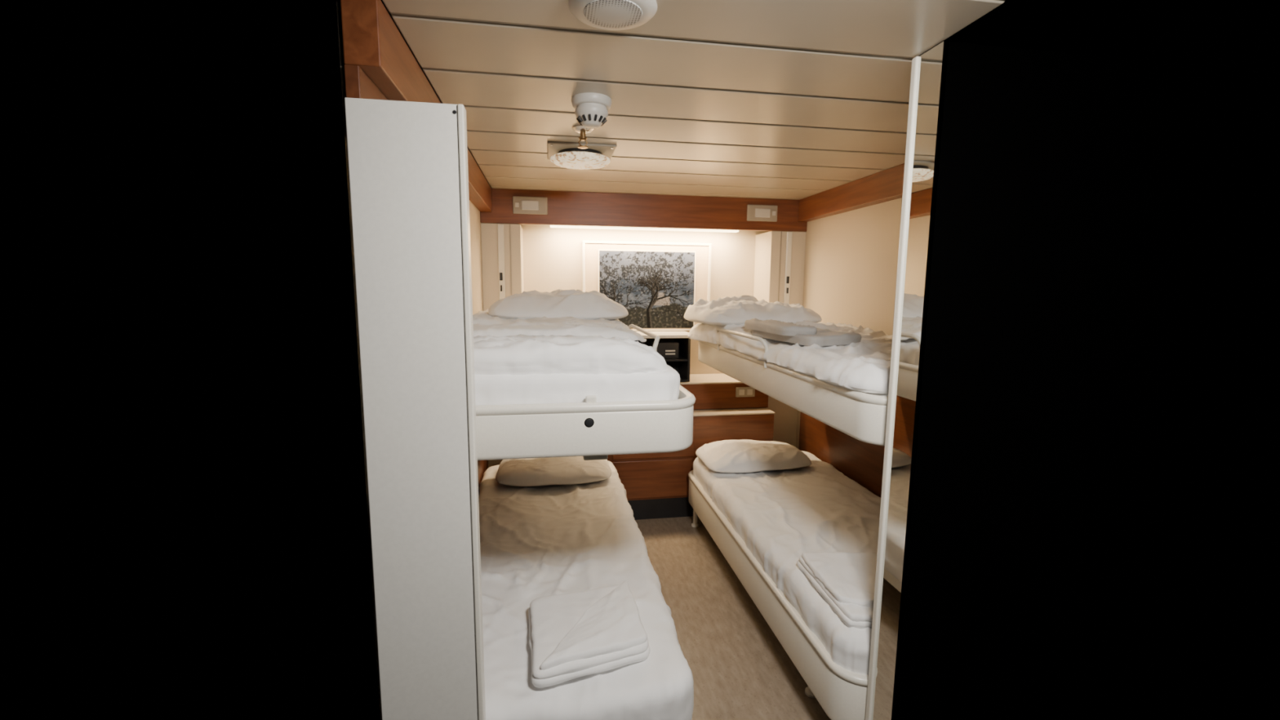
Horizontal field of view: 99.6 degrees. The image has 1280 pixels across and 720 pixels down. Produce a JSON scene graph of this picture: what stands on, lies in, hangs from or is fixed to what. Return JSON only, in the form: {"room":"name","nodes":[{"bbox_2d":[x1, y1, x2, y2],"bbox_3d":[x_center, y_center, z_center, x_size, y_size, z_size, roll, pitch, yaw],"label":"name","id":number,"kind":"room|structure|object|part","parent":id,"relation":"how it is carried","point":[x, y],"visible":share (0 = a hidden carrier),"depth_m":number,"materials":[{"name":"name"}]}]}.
{"room":"ship cabin","nodes":[
{"label":"ship cabin","id":0,"kind":"room"},
{"bbox_2d":[336,0,483,719],"bbox_3d":[-0.874,0.128,2.612,0.012,2.200,2.680,-1,8,-9],"label":"wall","id":1,"kind":"structure","parent":0,"point":[474,213],"depth_m":1.33,"materials":[{"name":"beige paint"}]},
{"bbox_2d":[344,64,388,100],"bbox_3d":[-0.658,-0.590,1.383,0.030,0.152,0.425,-1,8,-9],"label":"trim","id":2,"kind":"structure","parent":1,"relation":"attached to","point":[358,84],"depth_m":1.18,"materials":[{"name":"brown wood"}]},
{"bbox_2d":[340,0,492,212],"bbox_3d":[-0.791,-0.865,2.300,0.075,0.148,2.335,-1,8,-9],"label":"trim","id":3,"kind":"structure","parent":1,"relation":"attached to","point":[372,42],"depth_m":1.24,"materials":[{"name":"brown wood"}]},
{"bbox_2d":[477,460,488,488],"bbox_3d":[-0.831,0.711,2.478,0.012,1.080,2.270,-1,8,-9],"label":"trim","id":4,"kind":"structure","parent":1,"relation":"attached to","point":[482,465],"depth_m":3.24,"materials":[{"name":"brown wood"}]},
{"bbox_2d":[480,222,524,467],"bbox_3d":[-0.929,0.085,3.746,0.250,1.984,0.334,-1,8,-9],"label":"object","id":5,"kind":"structure","parent":1,"relation":"attached to","point":[501,244],"depth_m":3.51,"materials":[{"name":"beige laminate"}]},
{"bbox_2d":[474,324,695,460],"bbox_3d":[-0.402,0.013,2.443,0.857,0.306,1.987,-1,8,-9],"label":"bunk","id":6,"kind":"object","parent":1,"relation":"attached to","point":[590,416],"visible":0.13,"depth_m":1.50,"materials":[{"name":"white plastic"}]},
{"bbox_2d":[473,333,667,375],"bbox_3d":[-0.426,-0.111,2.423,0.781,0.138,1.892,-1,8,-9],"label":"duvet","id":7,"kind":"object","parent":6,"relation":"on","point":[521,354],"visible":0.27,"depth_m":1.53,"materials":[{"name":"white fabric"}]},
{"bbox_2d":[472,308,646,342],"bbox_3d":[-0.458,-0.198,2.738,0.827,0.112,1.286,-1,8,-9],"label":"duvet","id":8,"kind":"object","parent":7,"relation":"on","point":[484,324],"visible":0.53,"depth_m":2.19,"materials":[{"name":"white fabric"}]},
{"bbox_2d":[488,288,628,319],"bbox_3d":[-0.437,-0.299,2.914,0.719,0.164,0.592,-1,8,-9],"label":"pillow","id":9,"kind":"object","parent":8,"relation":"on","point":[578,304],"visible":0.83,"depth_m":2.67,"materials":[{"name":"white fabric"}]},
{"bbox_3d":[-0.406,-0.023,2.441,0.790,0.174,1.923,-1,8,-9],"label":"mattress","id":10,"kind":"part","parent":6,"relation":"part of","materials":[{"name":"white fabric"}]},
{"bbox_2d":[475,385,695,460],"bbox_3d":[-0.403,0.066,2.450,0.857,0.154,1.987,-1,8,-9],"label":"frame","id":11,"kind":"object","parent":6,"relation":"on","point":[599,426],"depth_m":1.50,"materials":[{"name":"white metal"}]},
{"bbox_2d":[584,417,594,426],"bbox_3d":[-0.141,0.173,1.498,0.027,0.027,0.002,-1,8,-9],"label":"lock","id":12,"kind":"object","parent":6,"relation":"attached to","point":[588,422],"depth_m":1.50,"materials":[{"name":"black metal"}]},
{"bbox_3d":[0.005,-0.061,2.473,0.038,0.160,0.768,-1,8,-9],"label":"guard rail","id":13,"kind":"part","parent":6,"relation":"part of","materials":[{"name":"white metal"}]},
{"bbox_2d":[520,224,769,373],"bbox_3d":[0.017,-0.060,4.081,2.230,2.200,0.050,-1,8,-9],"label":"wall","id":14,"kind":"structure","parent":0,"point":[552,256],"depth_m":3.93,"materials":[{"name":"white paint"}]},
{"bbox_2d":[480,188,807,231],"bbox_3d":[0.077,-1.002,3.642,2.230,0.215,0.040,-1,8,-9],"label":"trim","id":15,"kind":"structure","parent":14,"relation":"attached to","point":[571,208],"depth_m":3.61,"materials":[{"name":"brown wood"}]},
{"bbox_2d":[550,225,738,232],"bbox_3d":[0.047,-1.021,3.788,1.360,0.213,0.080,-1,8,-9],"label":"lamp","id":16,"kind":"object","parent":15,"relation":"attached to","point":[551,226],"visible":0.18,"depth_m":3.77,"materials":[{"name":"white plastic"}]},
{"bbox_2d":[582,240,711,330],"bbox_3d":[0.054,-0.537,3.972,0.950,0.644,0.046,-1,8,-9],"label":"framed landscape picture","id":17,"kind":"object","parent":14,"relation":"attached to","point":[656,283],"visible":0.88,"depth_m":3.95,"materials":[{"name":"multicoloured paper"}]},
{"bbox_3d":[-0.405,-0.527,3.896,0.020,0.616,0.046,-1,8,-9],"label":"frame","id":18,"kind":"part","parent":17,"relation":"part of","materials":[{"name":"white paint"}]},
{"bbox_2d":[599,250,694,328],"bbox_3d":[0.054,-0.511,3.955,0.705,0.557,0.001,-1,8,-9],"label":"print","id":19,"kind":"object","parent":17,"relation":"attached to","point":[655,289],"depth_m":3.96},
{"bbox_3d":[0.057,-0.848,3.930,0.950,0.018,0.046,-1,8,-9],"label":"frame","id":20,"kind":"part","parent":17,"relation":"part of","materials":[{"name":"white paint"}]},
{"bbox_3d":[0.051,-0.223,4.014,0.950,0.010,0.046,-1,8,-9],"label":"frame","id":21,"kind":"part","parent":17,"relation":"part of","materials":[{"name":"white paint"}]},
{"bbox_3d":[0.512,-0.540,4.048,0.020,0.616,0.046,-1,8,-9],"label":"frame","id":22,"kind":"part","parent":17,"relation":"part of","materials":[{"name":"white paint"}]},
{"bbox_2d":[380,0,1004,199],"bbox_3d":[0.290,-0.958,2.359,2.230,0.040,3.170,-1,8,-9],"label":"ceiling","id":23,"kind":"structure","parent":0,"point":[793,100],"depth_m":1.65,"materials":[{"name":"laminate"}]},
{"bbox_2d":[546,141,616,169],"bbox_3d":[-0.274,-0.929,2.488,0.300,0.062,0.300,-1,8,-9],"label":"air diffuser","id":24,"kind":"object","parent":23,"relation":"attached to","point":[563,154],"depth_m":2.40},
{"bbox_2d":[572,124,593,148],"bbox_3d":[-0.224,-0.873,2.126,0.084,0.076,0.084,-1,8,-9],"label":"sprinkler","id":25,"kind":"object","parent":23,"relation":"attached to","point":[583,131],"visible":0.98,"depth_m":2.11,"materials":[{"name":"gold metal"}]},
{"bbox_2d":[571,92,611,128],"bbox_3d":[-0.161,-0.824,1.805,0.134,0.086,0.134,-1,8,-9],"label":"smoke detector","id":26,"kind":"object","parent":23,"relation":"attached to","point":[592,108],"visible":1,"depth_m":1.76,"materials":[{"name":"white plastic"}]},
{"bbox_2d":[568,0,657,30],"bbox_3d":[-0.060,-0.774,1.195,0.196,0.023,0.196,-1,8,-9],"label":"ceiling speaker","id":27,"kind":"object","parent":23,"relation":"attached to","point":[607,15],"depth_m":1.19},
{"bbox_2d":[635,515,831,719],"bbox_3d":[0.265,1.256,2.781,2.300,0.060,3.020,-1,8,-9],"label":"floor","id":28,"kind":"structure","parent":0,"point":[740,670],"depth_m":2.48,"materials":[{"name":"beige carpet"}]},
{"bbox_2d":[344,97,485,719],"bbox_3d":[-0.513,0.421,1.301,0.242,1.972,0.040,-1,8,-9],"label":"end panel","id":29,"kind":"object","parent":28,"relation":"on","point":[408,160],"visible":1,"depth_m":1.24,"materials":[{"name":"white laminate"}]},
{"bbox_2d":[607,373,775,519],"bbox_3d":[0.052,0.606,3.892,1.716,0.930,0.501,-1,8,-9],"label":"dresser","id":30,"kind":"object","parent":28,"relation":"on","point":[656,485],"visible":0.39,"depth_m":3.72,"materials":[{"name":"brown wood"}]},
{"bbox_3d":[0.090,0.809,3.678,0.560,0.265,0.016,-1,8,-9],"label":"drawer","id":31,"kind":"part","parent":30,"relation":"part of","materials":[{"name":"brown wood"}]},
{"bbox_3d":[0.093,0.534,3.641,0.560,0.260,0.016,-1,8,-9],"label":"drawer","id":32,"kind":"part","parent":30,"relation":"part of","materials":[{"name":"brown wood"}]},
{"bbox_2d":[634,330,690,382],"bbox_3d":[0.013,-0.028,3.860,0.710,0.329,0.350,-1,8,-9],"label":"cubby shelf","id":33,"kind":"object","parent":30,"relation":"on","point":[674,346],"visible":0.36,"depth_m":3.82,"materials":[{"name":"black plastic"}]},
{"bbox_3d":[-0.002,-0.012,3.860,0.630,0.012,0.270,-1,8,-9],"label":"shelf","id":34,"kind":"part","parent":33,"relation":"part of","materials":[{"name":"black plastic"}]},
{"bbox_2d":[680,382,768,409],"bbox_3d":[0.072,0.261,3.745,1.716,0.182,0.030,-1,8,-9],"label":"backsplash","id":35,"kind":"structure","parent":30,"relation":"on","point":[708,396],"depth_m":3.81,"materials":[{"name":"brown wood"}]},
{"bbox_2d":[693,407,775,416],"bbox_3d":[0.054,0.348,3.858,1.716,0.010,0.500,-1,8,-9],"label":"countertop","id":36,"kind":"structure","parent":30,"relation":"on","point":[759,411],"depth_m":3.76,"materials":[{"name":"beige laminate"}]},
{"bbox_2d":[735,386,755,397],"bbox_3d":[0.747,0.227,3.828,0.140,0.070,0.019,-1,8,-9],"label":"wall socket","id":37,"kind":"object","parent":30,"relation":"attached to","point":[740,391],"visible":0.91,"depth_m":3.82,"materials":[{"name":"grey plastic"}]},
{"bbox_2d":[738,389,744,395],"bbox_3d":[0.718,0.228,3.817,0.040,0.040,0.007,-1,8,-9],"label":"socket","id":38,"kind":"object","parent":37,"relation":"attached to","point":[741,392],"depth_m":3.81,"materials":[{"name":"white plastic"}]},
{"bbox_2d":[688,470,868,719],"bbox_3d":[0.912,1.014,2.773,0.892,0.432,2.037,-1,8,-9],"label":"bed","id":39,"kind":"object","parent":28,"relation":"on","point":[841,692],"visible":0.12,"depth_m":2.11,"materials":[{"name":"white metal"}]},
{"bbox_3d":[0.372,1.009,3.615,0.052,0.210,0.052,-1,8,-9],"label":"leg","id":40,"kind":"part","parent":39,"relation":"part of","materials":[{"name":"white metal"}]},
{"bbox_2d":[693,450,880,675],"bbox_3d":[0.914,0.812,2.740,0.874,0.162,1.998,-1,8,-9],"label":"mattress","id":41,"kind":"object","parent":39,"relation":"on","point":[780,516],"visible":0.5,"depth_m":2.58,"materials":[{"name":"white fabric"}]},
{"bbox_2d":[695,439,811,472],"bbox_3d":[0.708,0.591,3.421,0.661,0.132,0.440,-1,8,-9],"label":"pillow","id":42,"kind":"object","parent":41,"relation":"on","point":[742,455],"visible":1,"depth_m":3.26,"materials":[{"name":"white fabric"}]},
{"bbox_2d":[796,551,876,628],"bbox_3d":[0.816,0.815,1.972,0.343,0.069,0.463,-1,8,-9],"label":"folded towel","id":43,"kind":"object","parent":41,"relation":"on","point":[846,580],"visible":0.71,"depth_m":1.96,"materials":[{"name":"white fabric"}]},
{"bbox_3d":[0.679,1.211,2.118,0.052,0.210,0.052,-1,8,-9],"label":"leg","id":44,"kind":"part","parent":39,"relation":"part of","materials":[{"name":"white metal"}]},
{"bbox_2d":[865,40,1223,719],"bbox_3d":[1.164,0.279,1.615,0.882,2.200,0.113,-1,8,-9],"label":"wardrobe","id":45,"kind":"object","parent":28,"relation":"on","point":[1052,206],"visible":1,"depth_m":1.53,"materials":[{"name":"white mirror"}]},
{"bbox_3d":[0.732,0.280,1.589,0.020,2.197,0.022,-1,8,-9],"label":"edge trim","id":46,"kind":"part","parent":45,"relation":"part of","materials":[{"name":"white metal"}]},
{"bbox_2d":[871,40,948,719],"bbox_3d":[0.746,0.279,1.533,0.014,2.175,0.090,-1,8,-9],"label":"mirror","id":47,"kind":"object","parent":45,"relation":"attached to","point":[930,73],"depth_m":1.50,"materials":[{"name":"clear glass"}]},
{"bbox_3d":[-0.419,1.076,2.535,0.807,0.350,2.082,-1,8,-9],"label":"bed","id":48,"kind":"object","parent":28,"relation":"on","visible":0},
{"bbox_2d":[478,460,693,719],"bbox_3d":[-0.398,0.874,2.492,0.837,0.222,2.096,-1,8,-9],"label":"mattress","id":49,"kind":"object","parent":48,"relation":"on","point":[536,541],"visible":0.61,"depth_m":2.04,"materials":[{"name":"white fabric"}]},
{"bbox_2d":[495,456,611,486],"bbox_3d":[-0.511,0.630,3.221,0.661,0.124,0.440,-1,8,-9],"label":"pillow","id":50,"kind":"object","parent":49,"relation":"on","point":[568,470],"visible":0.76,"depth_m":3.06,"materials":[{"name":"white fabric"}]},
{"bbox_2d":[528,580,650,688],"bbox_3d":[-0.174,0.850,1.741,0.376,0.075,0.439,-1,8,-9],"label":"folded towel","id":51,"kind":"object","parent":49,"relation":"on","point":[573,635],"visible":1,"depth_m":1.66,"materials":[{"name":"white fabric"}]},
{"bbox_2d":[795,197,902,448],"bbox_3d":[1.351,0.094,3.016,0.050,2.200,2.610,-1,8,-9],"label":"wall","id":52,"kind":"structure","parent":0,"point":[851,256],"depth_m":3.23,"materials":[{"name":"beige paint"}]},
{"bbox_2d":[512,195,547,214],"bbox_3d":[-0.707,-0.995,3.480,0.220,0.110,0.022,-1,8,-9],"label":"light","id":53,"kind":"object","parent":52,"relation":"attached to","point":[521,205],"visible":1,"depth_m":3.47,"materials":[{"name":"grey plastic"}]},
{"bbox_2d":[515,202,519,207],"bbox_3d":[-0.787,-0.993,3.460,0.025,0.030,0.008,-1,8,-9],"label":"switch","id":54,"kind":"object","parent":53,"relation":"attached to","point":[517,204],"depth_m":3.46,"materials":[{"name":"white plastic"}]},
{"bbox_2d":[746,204,777,222],"bbox_3d":[0.847,-1.016,3.737,0.220,0.110,0.022,-1,8,-9],"label":"light","id":55,"kind":"object","parent":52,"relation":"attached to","point":[754,212],"visible":1,"depth_m":3.73,"materials":[{"name":"grey plastic"}]},
{"bbox_2d":[753,231,806,447],"bbox_3d":[1.019,0.059,4.069,0.260,1.984,0.334,-1,8,-9],"label":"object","id":56,"kind":"structure","parent":52,"relation":"attached to","point":[780,255],"depth_m":3.86,"materials":[{"name":"beige laminate"}]},
{"bbox_2d":[697,327,888,445],"bbox_3d":[0.932,0.000,2.644,0.880,0.257,2.027,-1,8,-9],"label":"bunk","id":57,"kind":"object","parent":52,"relation":"attached to","point":[860,415],"visible":0.11,"depth_m":2.02,"materials":[{"name":"white plastic"}]},
{"bbox_3d":[0.492,-0.077,2.721,0.040,0.133,0.698,-1,8,-9],"label":"guard rail","id":58,"kind":"part","parent":57,"relation":"part of","materials":[{"name":"white metal"}]},
{"bbox_2d":[687,320,892,394],"bbox_3d":[0.900,-0.108,2.623,0.938,0.178,1.980,-1,8,-9],"label":"duvet","id":59,"kind":"object","parent":57,"relation":"on","point":[864,366],"visible":0.41,"depth_m":2.15,"materials":[{"name":"white fabric"}]},
{"bbox_2d":[684,295,822,325],"bbox_3d":[0.665,-0.299,3.242,0.738,0.176,0.573,-2,8,-15],"label":"pillow","id":60,"kind":"object","parent":59,"relation":"on","point":[726,310],"visible":0.8,"depth_m":3.03,"materials":[{"name":"white fabric"}]},
{"bbox_2d":[744,318,861,346],"bbox_3d":[0.735,-0.141,2.553,0.345,0.088,0.611,-2,8,-21],"label":"folded towel","id":61,"kind":"object","parent":59,"relation":"on","point":[806,335],"visible":0.99,"depth_m":2.35,"materials":[{"name":"white fabric"}]},
{"bbox_3d":[0.955,-0.012,2.643,0.806,0.122,1.961,-1,8,-9],"label":"mattress","id":62,"kind":"part","parent":57,"relation":"part of","materials":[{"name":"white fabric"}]},
{"bbox_2d":[798,411,884,497],"bbox_3d":[1.349,0.676,2.885,0.012,1.080,2.180,-1,8,-9],"label":"trim","id":63,"kind":"structure","parent":52,"relation":"attached to","point":[862,462],"depth_m":3.34,"materials":[{"name":"brown wood"}]},
{"bbox_2d":[798,163,904,222],"bbox_3d":[1.329,-0.899,2.700,0.070,0.148,2.240,-1,8,-9],"label":"trim","id":64,"kind":"structure","parent":52,"relation":"attached to","point":[886,185],"depth_m":3.09,"materials":[{"name":"brown wood"}]},
{"bbox_2d":[892,200,902,333],"bbox_3d":[1.346,-0.352,2.841,0.006,0.970,0.006,-1,8,-9],"label":"trim","id":65,"kind":"structure","parent":52,"relation":"attached to","point":[901,201],"depth_m":2.82,"materials":[{"name":"grey plastic"}]}
]}

